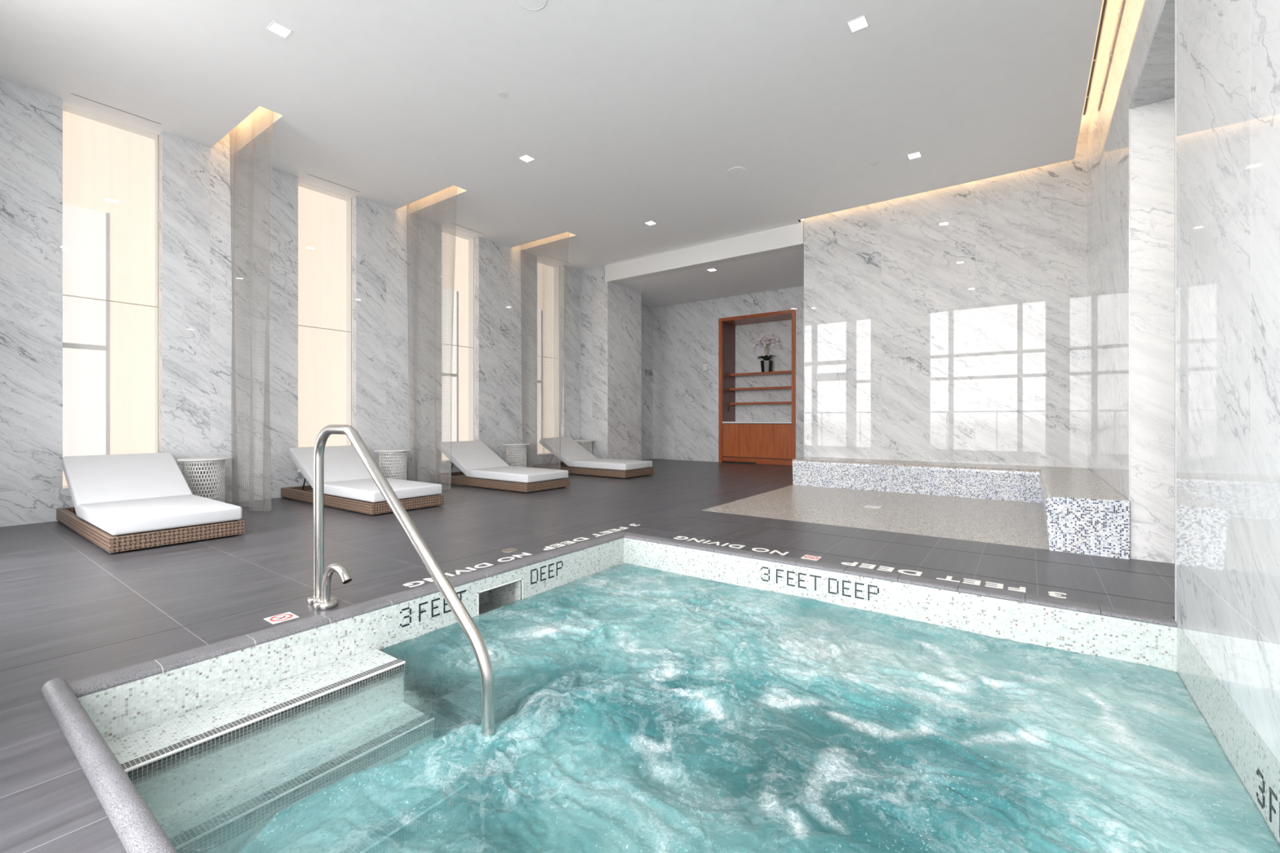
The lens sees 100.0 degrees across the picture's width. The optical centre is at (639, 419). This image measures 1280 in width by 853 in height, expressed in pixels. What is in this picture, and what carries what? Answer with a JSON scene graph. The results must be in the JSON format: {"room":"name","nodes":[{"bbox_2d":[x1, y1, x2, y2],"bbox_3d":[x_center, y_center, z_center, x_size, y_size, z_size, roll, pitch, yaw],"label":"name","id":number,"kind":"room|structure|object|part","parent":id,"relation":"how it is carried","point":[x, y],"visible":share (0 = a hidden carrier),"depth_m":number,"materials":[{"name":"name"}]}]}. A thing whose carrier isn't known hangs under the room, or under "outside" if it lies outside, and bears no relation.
{"room":"spa","nodes":[
{"label":"spa","id":0,"kind":"room"},
{"bbox_2d":[232,106,279,151],"bbox_3d":[-4.150,-3.205,5.647,1.380,0.290,0.240,0,0,36],"label":"light","id":1,"kind":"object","parent":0,"point":[275,114],"depth_m":5.79,"materials":[{"name":"paint"}]},
{"bbox_2d":[229,106,273,512],"bbox_3d":[-4.122,-1.199,5.676,1.234,4.268,0.137,0,0,36],"label":"curtain","id":2,"kind":"object","parent":1,"relation":"hanging from","point":[261,157],"visible":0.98,"depth_m":5.62,"materials":[{"name":"metal"}]},
{"bbox_2d":[0,77,653,527],"bbox_3d":[-3.005,-1.145,8.502,0.105,4.390,11.170,0,0,36],"label":"wall","id":3,"kind":"structure","parent":0,"point":[195,258],"depth_m":6.09,"materials":[{"name":"stone"}]},
{"bbox_2d":[62,103,159,487],"bbox_3d":[-5.431,-1.180,5.492,0.303,3.720,0.776,0,0,36],"label":"window","id":4,"kind":"structure","parent":3,"relation":"in","point":[111,167],"depth_m":5.49,"materials":[{"name":"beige glass"}]},
{"bbox_2d":[297,180,352,471],"bbox_3d":[-4.255,-1.180,7.122,0.303,3.720,0.773,0,0,36],"label":"window","id":5,"kind":"structure","parent":3,"relation":"in","point":[325,217],"depth_m":7.20,"materials":[{"name":"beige glass"}]},
{"bbox_2d":[441,227,475,460],"bbox_3d":[-3.079,-1.180,8.751,0.303,3.720,0.753,0,0,36],"label":"window","id":6,"kind":"structure","parent":3,"relation":"in","point":[463,380],"depth_m":8.91,"materials":[{"name":"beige glass"}]},
{"bbox_2d":[537,259,559,453],"bbox_3d":[-1.906,-1.180,10.376,0.303,3.720,0.765,0,0,36],"label":"window","id":7,"kind":"structure","parent":3,"relation":"in","point":[552,412],"depth_m":10.56,"materials":[{"name":"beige glass"}]},
{"bbox_2d":[537,262,553,453],"bbox_3d":[-1.922,-1.185,10.388,0.007,3.670,0.705,0,0,36],"label":"blind","id":8,"kind":"object","parent":7,"relation":"attached to","point":[548,424],"depth_m":10.49,"materials":[{"name":"beige fabric"}]},
{"bbox_2d":[77,537,623,742],"bbox_3d":[-1.226,1.521,3.256,0.422,1.098,3.255,0,0,36],"label":"wall","id":9,"kind":"structure","parent":0,"point":[125,709],"depth_m":2.47,"materials":[{"name":"tile"}]},
{"bbox_2d":[67,531,629,697],"bbox_3d":[-1.069,0.980,3.208,0.111,0.060,3.250,0,0,36],"label":"trim","id":10,"kind":"structure","parent":9,"relation":"attached to","point":[91,685],"depth_m":2.44,"materials":[{"name":"stone"}]},
{"bbox_2d":[400,590,466,627],"bbox_3d":[-1.149,1.054,3.005,0.005,0.097,0.413,0,0,36],"label":"depth marker","id":11,"kind":"object","parent":9,"relation":"attached to","point":[460,592],"visible":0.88,"depth_m":2.99,"materials":[{"name":"black tile"}]},
{"bbox_3d":[-0.878,1.166,3.385,0.010,0.248,0.356,0,0,36],"label":"trim","id":12,"kind":"part","parent":9,"relation":"part of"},
{"bbox_2d":[530,560,563,584],"bbox_3d":[-0.641,1.054,3.709,0.005,0.097,0.304,0,0,36],"label":"depth marker","id":13,"kind":"object","parent":9,"relation":"attached to","point":[557,568],"visible":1,"depth_m":3.69,"materials":[{"name":"black tile"}]},
{"bbox_2d":[408,186,462,210],"bbox_3d":[-2.885,-3.205,7.399,1.380,0.290,0.240,0,0,36],"label":"ceiling","id":14,"kind":"structure","parent":0,"point":[451,187],"depth_m":7.51,"materials":[{"name":"paint"}]},
{"bbox_2d":[406,185,457,488],"bbox_3d":[-2.885,-1.199,7.399,1.162,4.268,0.132,0,0,36],"label":"curtain","id":15,"kind":"object","parent":14,"relation":"hanging from","point":[430,421],"visible":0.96,"depth_m":7.44,"materials":[{"name":"fabric"}]},
{"bbox_2d":[520,231,573,248],"bbox_3d":[-1.645,-3.205,9.117,1.380,0.290,0.240,0,0,36],"label":"ceiling","id":16,"kind":"structure","parent":0,"point":[568,233],"depth_m":9.22,"materials":[{"name":"paint"}]},
{"bbox_2d":[520,231,568,469],"bbox_3d":[-1.622,-1.199,9.104,1.192,4.268,0.128,0,0,35],"label":"curtain","id":17,"kind":"object","parent":16,"relation":"hanging from","point":[553,374],"visible":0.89,"depth_m":9.10,"materials":[{"name":"fabric"}]},
{"bbox_2d":[0,0,1115,271],"bbox_3d":[-0.481,-3.205,5.151,8.610,0.370,8.690,0,0,36],"label":"ceiling","id":18,"kind":"structure","parent":0,"point":[629,114],"depth_m":5.00,"materials":[{"name":"paint"}]},
{"bbox_2d":[71,93,161,124],"bbox_3d":[-5.082,-3.021,5.231,0.022,0.005,0.644,0,0,36],"label":"ceiling vent","id":19,"kind":"object","parent":18,"relation":"in","point":[71,93],"visible":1,"depth_m":5.22,"materials":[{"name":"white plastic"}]},
{"bbox_2d":[266,21,293,38],"bbox_3d":[-2.792,-3.018,4.162,0.132,0.004,0.132,0,0,36],"label":"recessed light","id":20,"kind":"object","parent":18,"relation":"in","point":[274,27],"visible":1,"depth_m":4.16,"materials":[{"name":"white paint"}]},
{"bbox_2d":[306,173,359,191],"bbox_3d":[-3.901,-3.021,6.866,0.022,0.005,0.644,0,0,36],"label":"ceiling vent","id":21,"kind":"object","parent":18,"relation":"in","point":[307,174],"visible":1,"depth_m":6.84,"materials":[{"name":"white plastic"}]},
{"bbox_2d":[450,222,484,234],"bbox_3d":[-2.722,-3.021,8.499,0.022,0.005,0.634,0,0,36],"label":"ceiling vent","id":22,"kind":"object","parent":18,"relation":"in","point":[451,223],"visible":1,"depth_m":8.47,"materials":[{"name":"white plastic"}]},
{"bbox_2d":[497,92,507,97],"bbox_3d":[-1.271,-3.015,4.988,0.090,0.010,0.090,0,0,36],"label":"sprinkler cover","id":23,"kind":"object","parent":18,"relation":"attached to","point":[503,95],"visible":1,"depth_m":4.98,"materials":[{"name":"white paint"}]},
{"bbox_2d":[518,154,534,162],"bbox_3d":[-1.312,-3.018,6.213,0.132,0.004,0.132,0,0,36],"label":"recessed light","id":24,"kind":"object","parent":18,"relation":"in","point":[526,158],"visible":1,"depth_m":6.21,"materials":[{"name":"white paint"}]},
{"bbox_2d":[515,0,546,10],"bbox_3d":[-0.782,-3.017,3.845,0.230,0.007,0.230,0,0,36],"label":"ceiling speaker","id":25,"kind":"object","parent":18,"relation":"attached to","point":[531,5],"visible":1,"depth_m":3.90,"materials":[{"name":"paint"}]},
{"bbox_2d":[613,248,666,261],"bbox_3d":[-0.010,-3.021,9.861,1.228,0.005,0.022,0,0,36],"label":"ceiling vent","id":26,"kind":"object","parent":18,"relation":"in","point":[664,249],"visible":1,"depth_m":9.86,"materials":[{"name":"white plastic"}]},
{"bbox_2d":[644,221,656,225],"bbox_3d":[0.164,-3.018,8.256,0.132,0.004,0.132,0,0,36],"label":"recessed light","id":27,"kind":"object","parent":18,"relation":"in","point":[650,223],"visible":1,"depth_m":8.26,"materials":[{"name":"white paint"}]},
{"bbox_2d":[727,166,746,176],"bbox_3d":[1.181,-3.017,6.535,0.230,0.007,0.230,0,0,36],"label":"ceiling speaker","id":28,"kind":"object","parent":18,"relation":"attached to","point":[738,171],"visible":1,"depth_m":6.52,"materials":[{"name":"paint"}]},
{"bbox_2d":[846,14,869,33],"bbox_3d":[1.665,-3.018,4.101,0.132,0.004,0.132,0,0,36],"label":"recessed light","id":29,"kind":"object","parent":18,"relation":"in","point":[858,24],"visible":1,"depth_m":4.10,"materials":[{"name":"white paint"}]},
{"bbox_2d":[870,162,878,166],"bbox_3d":[2.769,-3.015,6.338,0.090,0.010,0.090,0,0,36],"label":"sprinkler cover","id":30,"kind":"object","parent":18,"relation":"attached to","point":[873,164],"visible":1,"depth_m":6.34,"materials":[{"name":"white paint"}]},
{"bbox_2d":[906,151,921,159],"bbox_3d":[3.140,-3.018,6.144,0.132,0.004,0.132,0,0,36],"label":"recessed light","id":31,"kind":"object","parent":18,"relation":"in","point":[912,156],"visible":1,"depth_m":6.14,"materials":[{"name":"white paint"}]},
{"bbox_2d":[1083,0,1106,115],"bbox_3d":[2.930,-3.341,3.200,0.016,0.016,6.620,0,0,36],"label":"ceiling vent","id":32,"kind":"object","parent":18,"relation":"in","point":[1104,1],"visible":1,"depth_m":4.89,"materials":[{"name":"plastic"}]},
{"bbox_2d":[0,458,1174,852],"bbox_3d":[1.417,1.010,5.773,10.860,0.121,11.920,0,0,36],"label":"floor","id":33,"kind":"structure","parent":0,"point":[62,593],"depth_m":3.62,"materials":[{"name":"grey tile"}]},
{"bbox_2d":[56,452,244,553],"bbox_3d":[-4.337,0.644,4.700,2.135,0.612,0.800,0,0,36],"label":"sun lounger","id":34,"kind":"object","parent":33,"relation":"on","point":[122,502],"visible":1,"depth_m":4.50,"materials":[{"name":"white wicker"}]},
{"bbox_2d":[61,452,193,513],"bbox_3d":[-4.767,0.574,5.010,0.764,0.472,0.776,0,0,36],"label":"cushion","id":35,"kind":"object","parent":34,"relation":"on","point":[101,478],"depth_m":4.95,"materials":[{"name":"white fabric"}]},
{"bbox_3d":[-4.337,0.882,4.700,2.135,0.108,0.800,0,0,36],"label":"wicker frame","id":36,"kind":"part","parent":34,"relation":"part of","materials":[{"name":"brown wicker"}]},
{"bbox_2d":[76,494,241,535],"bbox_3d":[-3.989,0.765,4.448,1.265,0.110,0.776,0,0,36],"label":"seat cushion","id":37,"kind":"object","parent":34,"relation":"on","point":[143,514],"depth_m":4.21,"materials":[{"name":"white fabric"}]},
{"bbox_2d":[176,457,232,502],"bbox_3d":[-4.585,0.680,5.659,0.462,0.540,0.462,0,0,36],"label":"side table","id":38,"kind":"object","parent":33,"relation":"on","point":[197,460],"visible":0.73,"depth_m":5.60,"materials":[{"name":"white metal"}]},
{"bbox_2d":[263,612,298,624],"bbox_3d":[-1.715,0.949,2.567,0.110,0.003,0.110,0,0,36],"label":"sign","id":39,"kind":"object","parent":33,"relation":"on","point":[288,615],"visible":1,"depth_m":2.56,"materials":[{"name":"white plastic"}]},
{"bbox_2d":[312,563,351,610],"bbox_3d":[-1.520,0.831,2.670,0.293,0.238,0.112,0,0,36],"label":"spout","id":40,"kind":"object","parent":33,"relation":"on","point":[326,602],"visible":1,"depth_m":2.68,"materials":[{"name":"metal"}]},
{"bbox_2d":[280,445,444,515],"bbox_3d":[-3.253,0.644,6.202,2.135,0.612,0.800,0,0,36],"label":"sun lounger","id":41,"kind":"object","parent":33,"relation":"on","point":[348,485],"visible":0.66,"depth_m":5.94,"materials":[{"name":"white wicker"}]},
{"bbox_2d":[288,445,372,488],"bbox_3d":[-3.683,0.574,6.513,0.764,0.472,0.776,0,0,36],"label":"cushion","id":42,"kind":"object","parent":41,"relation":"on","point":[341,463],"depth_m":6.43,"materials":[{"name":"white fabric"}]},
{"bbox_3d":[-3.253,0.882,6.202,2.135,0.108,0.800,0,0,36],"label":"wicker frame","id":43,"kind":"part","parent":41,"relation":"part of","materials":[{"name":"brown wicker"}]},
{"bbox_2d":[324,477,441,502],"bbox_3d":[-2.904,0.765,5.950,1.265,0.110,0.776,0,0,36],"label":"seat cushion","id":44,"kind":"object","parent":41,"relation":"on","point":[353,490],"depth_m":5.70,"materials":[{"name":"white fabric"}]},
{"bbox_2d":[373,448,411,479],"bbox_3d":[-3.312,0.680,7.201,0.462,0.540,0.462,0,0,36],"label":"side table","id":45,"kind":"object","parent":33,"relation":"on","point":[382,452],"visible":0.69,"depth_m":7.11,"materials":[{"name":"white metal"}]},
{"bbox_2d":[306,424,494,737],"bbox_3d":[-1.132,1.048,2.409,1.448,2.044,0.104,0,0,36],"label":"handrail","id":46,"kind":"object","parent":33,"relation":"on","point":[476,640],"visible":0.88,"depth_m":2.33,"materials":[{"name":"metal"}]},
{"bbox_2d":[402,552,531,586],"bbox_3d":[-1.063,0.949,3.431,0.090,0.001,0.920,0,0,36],"label":"painted lettering","id":47,"kind":"object","parent":33,"relation":"on","point":[525,553],"visible":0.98,"depth_m":3.40,"materials":[{"name":"white paint"}]},
{"bbox_2d":[430,440,569,493],"bbox_3d":[-2.082,0.644,7.824,2.135,0.612,0.800,0,0,36],"label":"sun lounger","id":48,"kind":"object","parent":33,"relation":"on","point":[479,466],"visible":0.92,"depth_m":7.53,"materials":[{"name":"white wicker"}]},
{"bbox_2d":[437,440,509,475],"bbox_3d":[-2.512,0.574,8.134,0.764,0.472,0.776,0,0,36],"label":"cushion","id":49,"kind":"object","parent":48,"relation":"on","point":[467,455],"depth_m":8.04,"materials":[{"name":"white fabric"}]},
{"bbox_3d":[-2.082,0.882,7.824,2.135,0.108,0.800,0,0,36],"label":"wicker frame","id":50,"kind":"part","parent":48,"relation":"part of","materials":[{"name":"brown wicker"}]},
{"bbox_2d":[466,466,568,483],"bbox_3d":[-1.733,0.765,7.572,1.265,0.110,0.776,0,0,36],"label":"seat cushion","id":51,"kind":"object","parent":48,"relation":"on","point":[496,474],"depth_m":7.33,"materials":[{"name":"white fabric"}]},
{"bbox_2d":[502,548,517,552],"bbox_3d":[-0.943,0.948,3.887,0.110,0.004,0.110,0,0,36],"label":"drain","id":52,"kind":"object","parent":33,"relation":"on","point":[506,550],"visible":1,"depth_m":3.88,"materials":[{"name":"gold metal"}]},
{"bbox_2d":[502,443,530,466],"bbox_3d":[-2.066,0.680,8.978,0.462,0.540,0.462,0,0,36],"label":"side table","id":53,"kind":"object","parent":33,"relation":"on","point":[513,446],"visible":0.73,"depth_m":8.89,"materials":[{"name":"white metal"}]},
{"bbox_2d":[574,440,595,453],"bbox_3d":[-1.108,0.680,10.493,0.462,0.540,0.462,0,0,36],"label":"side table","id":54,"kind":"object","parent":33,"relation":"on","point":[588,442],"visible":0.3,"depth_m":10.40,"materials":[{"name":"white metal"}]},
{"bbox_2d":[543,523,639,550],"bbox_3d":[-0.369,0.949,4.392,0.090,0.001,1.170,0,0,36],"label":"painted lettering","id":55,"kind":"object","parent":33,"relation":"on","point":[606,531],"visible":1,"depth_m":4.25,"materials":[{"name":"white paint"}]},
{"bbox_2d":[532,436,653,478],"bbox_3d":[-0.868,0.644,9.506,2.135,0.612,0.800,0,0,36],"label":"sun lounger","id":56,"kind":"object","parent":33,"relation":"on","point":[575,459],"visible":0.88,"depth_m":9.14,"materials":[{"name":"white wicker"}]},
{"bbox_2d":[539,436,596,466],"bbox_3d":[-1.297,0.574,9.817,0.764,0.472,0.776,0,0,36],"label":"cushion","id":57,"kind":"object","parent":56,"relation":"on","point":[571,450],"depth_m":9.74,"materials":[{"name":"white fabric"}]},
{"bbox_3d":[-0.868,0.882,9.506,2.135,0.108,0.800,0,0,36],"label":"wicker frame","id":58,"kind":"part","parent":56,"relation":"part of","materials":[{"name":"brown wicker"}]},
{"bbox_2d":[568,457,652,471],"bbox_3d":[-0.519,0.765,9.255,1.265,0.110,0.776,0,0,36],"label":"seat cushion","id":59,"kind":"object","parent":56,"relation":"on","point":[576,464],"depth_m":9.01,"materials":[{"name":"white fabric"}]},
{"bbox_2d":[674,536,789,555],"bbox_3d":[0.663,0.949,4.063,0.920,0.001,0.105,0,0,36],"label":"painted lettering","id":60,"kind":"object","parent":33,"relation":"on","point":[686,538],"visible":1,"depth_m":4.04,"materials":[{"name":"white paint"}]},
{"bbox_2d":[718,309,795,466],"bbox_3d":[2.645,-0.645,11.685,1.730,3.190,0.675,0,0,36],"label":"tall cabinet","id":61,"kind":"object","parent":33,"relation":"on","point":[744,442],"visible":0.86,"depth_m":11.64,"materials":[{"name":"brown wood"}]},
{"bbox_3d":[1.973,-0.645,12.170,0.072,3.190,0.675,0,0,36],"label":"panel","id":62,"kind":"part","parent":61,"relation":"part of","materials":[{"name":"brown wood"}]},
{"bbox_3d":[2.023,-1.059,12.174,0.006,2.218,0.610,0,0,36],"label":"panel","id":63,"kind":"part","parent":61,"relation":"part of","materials":[{"name":"brown wood"}]},
{"bbox_3d":[1.996,0.457,11.802,0.392,0.717,0.022,0,0,36],"label":"door","id":64,"kind":"part","parent":61,"relation":"part of","materials":[{"name":"brown wood"}]},
{"bbox_3d":[2.317,0.457,11.570,0.392,0.717,0.022,0,0,36],"label":"door","id":65,"kind":"part","parent":61,"relation":"part of","materials":[{"name":"brown wood"}]},
{"bbox_3d":[2.645,-2.204,11.685,1.586,0.072,0.675,0,0,36],"label":"panel","id":66,"kind":"part","parent":61,"relation":"part of","materials":[{"name":"brown wood"}]},
{"bbox_2d":[722,421,791,423],"bbox_3d":[2.655,0.066,11.699,1.586,0.032,0.640,0,0,36],"label":"countertop","id":67,"kind":"structure","parent":61,"relation":"on","point":[734,421],"depth_m":11.36,"materials":[{"name":"white stone"}]},
{"bbox_2d":[729,401,791,404],"bbox_3d":[2.763,-0.356,11.844,1.580,0.048,0.280,0,0,36],"label":"shelf","id":68,"kind":"object","parent":61,"relation":"attached to","point":[731,402],"depth_m":11.82,"materials":[{"name":"brown wood"}]},
{"bbox_2d":[729,386,791,391],"bbox_3d":[2.763,-0.681,11.844,1.580,0.048,0.280,0,0,36],"label":"shelf","id":69,"kind":"object","parent":61,"relation":"attached to","point":[731,388],"depth_m":11.84,"materials":[{"name":"brown wood"}]},
{"bbox_2d":[729,370,791,377],"bbox_3d":[2.763,-1.011,11.844,1.580,0.048,0.280,0,0,36],"label":"shelf","id":70,"kind":"object","parent":61,"relation":"attached to","point":[731,374],"depth_m":11.81,"materials":[{"name":"brown wood"}]},
{"bbox_3d":[2.639,0.457,11.338,0.392,0.717,0.022,0,0,36],"label":"door","id":71,"kind":"part","parent":61,"relation":"part of","materials":[{"name":"brown wood"}]},
{"bbox_2d":[751,333,780,372],"bbox_3d":[2.755,-1.464,11.804,0.331,0.858,0.609,0,0,-30],"label":"potted orchid","id":72,"kind":"object","parent":61,"relation":"on","point":[766,365],"visible":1,"depth_m":11.76,"materials":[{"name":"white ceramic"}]},
{"bbox_3d":[2.786,-1.163,11.821,0.255,0.255,0.255,0,0,13],"label":"pot","id":73,"kind":"part","parent":72,"relation":"part of","materials":[{"name":"black ceramic"}]},
{"bbox_3d":[2.960,0.457,11.106,0.392,0.717,0.022,0,0,36],"label":"door","id":74,"kind":"part","parent":61,"relation":"part of","materials":[{"name":"brown wood"}]},
{"bbox_3d":[3.317,-0.645,11.200,0.072,3.190,0.675,0,0,36],"label":"panel","id":75,"kind":"part","parent":61,"relation":"part of","materials":[{"name":"brown wood"}]},
{"bbox_2d":[800,554,822,560],"bbox_3d":[1.177,0.949,3.689,0.110,0.003,0.110,0,0,36],"label":"sign","id":76,"kind":"object","parent":33,"relation":"on","point":[806,557],"visible":1,"depth_m":3.67,"materials":[{"name":"white plastic"}]},
{"bbox_2d":[864,505,881,508],"bbox_3d":[2.526,0.947,5.823,0.150,0.004,0.150,0,0,36],"label":"floor drain","id":77,"kind":"object","parent":33,"relation":"on","point":[866,506],"visible":1,"depth_m":5.83,"materials":[{"name":"silver metal"}]},
{"bbox_2d":[840,562,1066,598],"bbox_3d":[1.819,0.949,3.229,1.170,0.001,0.105,0,0,36],"label":"painted lettering","id":78,"kind":"object","parent":33,"relation":"on","point":[872,566],"visible":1,"depth_m":3.17,"materials":[{"name":"white paint"}]},
{"bbox_2d":[792,456,1129,559],"bbox_3d":[2.924,0.751,5.928,3.322,0.397,3.237,0,0,36],"label":"bench","id":79,"kind":"object","parent":33,"relation":"on","point":[1083,514],"visible":1,"depth_m":6.21,"materials":[{"name":"grey stone"}]},
{"bbox_2d":[580,265,641,460],"bbox_3d":[-0.627,-1.135,11.189,0.805,4.370,1.130,0,0,36],"label":"wall","id":80,"kind":"structure","parent":0,"point":[611,313],"depth_m":10.79,"materials":[{"name":"stone"}]},
{"bbox_2d":[615,240,804,307],"bbox_3d":[1.299,-2.725,10.717,4.880,0.050,2.580,0,0,36],"label":"ceiling","id":81,"kind":"structure","parent":0,"point":[781,270],"depth_m":10.43,"materials":[{"name":"paint"}]},
{"bbox_2d":[653,285,804,462],"bbox_3d":[2.167,-0.825,11.681,4.760,3.750,0.040,0,0,36],"label":"wall","id":82,"kind":"structure","parent":0,"point":[686,335],"depth_m":12.31,"materials":[{"name":"stone"}]},
{"bbox_2d":[702,360,707,370],"bbox_3d":[1.471,-1.212,12.143,0.120,0.215,0.026,0,0,36],"label":"thermostat","id":83,"kind":"object","parent":82,"relation":"attached to","point":[704,362],"visible":1,"depth_m":12.13,"materials":[{"name":"plastic"}]},
{"bbox_2d":[735,319,791,422],"bbox_3d":[2.866,-0.645,11.966,1.760,3.190,0.040,0,0,36],"label":"wall","id":84,"kind":"structure","parent":0,"point":[746,360],"depth_m":12.01,"materials":[{"name":"stone"}]},
{"bbox_2d":[623,537,1177,671],"bbox_3d":[1.210,1.521,3.492,3.255,1.098,0.080,0,0,36],"label":"wall","id":85,"kind":"structure","parent":0,"point":[1153,645],"depth_m":3.06,"materials":[{"name":"tile"}]},
{"bbox_2d":[760,566,879,600],"bbox_3d":[1.146,1.064,3.490,0.762,0.097,0.005,0,0,36],"label":"depth marker","id":86,"kind":"object","parent":85,"relation":"attached to","point":[788,571],"visible":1,"depth_m":3.44,"materials":[{"name":"black tile"}]},
{"bbox_2d":[623,533,1176,627],"bbox_3d":[1.216,0.980,3.500,3.254,0.060,0.101,0,0,36],"label":"trim","id":87,"kind":"structure","parent":85,"relation":"attached to","point":[1161,620],"depth_m":3.10,"materials":[{"name":"tile"}]},
{"bbox_2d":[1174,0,1175,621],"bbox_3d":[2.534,-0.585,2.521,0.032,3.070,0.014,0,0,36],"label":"trim","id":88,"kind":"structure","parent":85,"relation":"attached to","point":[1175,0],"depth_m":2.53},
{"bbox_2d":[804,132,1087,467],"bbox_3d":[4.058,-1.155,7.172,3.745,4.410,0.100,0,0,36],"label":"wall","id":89,"kind":"structure","parent":0,"point":[948,324],"depth_m":7.04,"materials":[{"name":"stone"}]},
{"bbox_2d":[604,219,804,284],"bbox_3d":[0.972,-2.878,9.470,3.930,0.364,0.225,0,0,36],"label":"beam","id":90,"kind":"structure","parent":89,"relation":"attached to","point":[789,237],"depth_m":9.19,"materials":[{"name":"white paint"}]},
{"bbox_2d":[1128,97,1174,563],"bbox_3d":[4.436,-0.625,2.927,2.633,3.190,0.080,0,0,36],"label":"wall","id":91,"kind":"structure","parent":0,"point":[1151,126],"depth_m":3.60,"materials":[{"name":"stone"}]},
{"bbox_2d":[1129,0,1174,108],"bbox_3d":[3.652,-2.150,1.841,2.633,0.060,2.620,0,0,36],"label":"wall","id":92,"kind":"structure","parent":0,"point":[1156,82],"depth_m":3.22,"materials":[{"name":"stone"}]},
{"bbox_2d":[1087,0,1279,844],"bbox_3d":[2.733,-0.645,2.769,0.060,5.430,8.590,0,0,36],"label":"wall","id":93,"kind":"structure","parent":0,"point":[1228,51],"depth_m":1.98,"materials":[{"name":"stone"}]},
{"bbox_2d":[1256,768,1279,837],"bbox_3d":[1.651,1.103,1.321,0.005,0.097,0.762,0,0,36],"label":"depth marker","id":94,"kind":"object","parent":93,"relation":"attached to","point":[1262,790],"visible":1,"depth_m":1.54,"materials":[{"name":"black glass"}]},
{"bbox_3d":[0.264,2.095,2.181,3.355,0.050,3.255,0,0,36],"label":"floor","id":95,"kind":"structure","parent":0,"visible":0},
{"bbox_2d":[106,648,405,774],"bbox_3d":[-1.247,1.614,1.995,1.016,0.912,1.079,0,0,36],"label":"steps","id":96,"kind":"structure","parent":95,"relation":"on","point":[137,751],"depth_m":2.14,"materials":[{"name":"tile"}]},
{"bbox_2d":[127,563,1279,852],"bbox_3d":[0.264,1.609,2.181,3.254,0.921,3.154,0,0,36],"label":"water","id":97,"kind":"object","parent":95,"relation":"on","point":[638,708],"visible":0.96,"depth_m":1.92,"materials":[{"name":"teal liquid"}]},
{"bbox_3d":[-0.671,1.515,0.885,3.255,1.110,0.040,0,0,36],"label":"wall","id":98,"kind":"structure","parent":0,"visible":0},
{"bbox_2d":[41,678,177,852],"bbox_3d":[-0.711,0.964,0.916,3.353,0.095,0.062,0,0,36],"label":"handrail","id":99,"kind":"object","parent":98,"relation":"attached to","point":[135,824],"depth_m":1.39,"materials":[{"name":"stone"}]}
]}

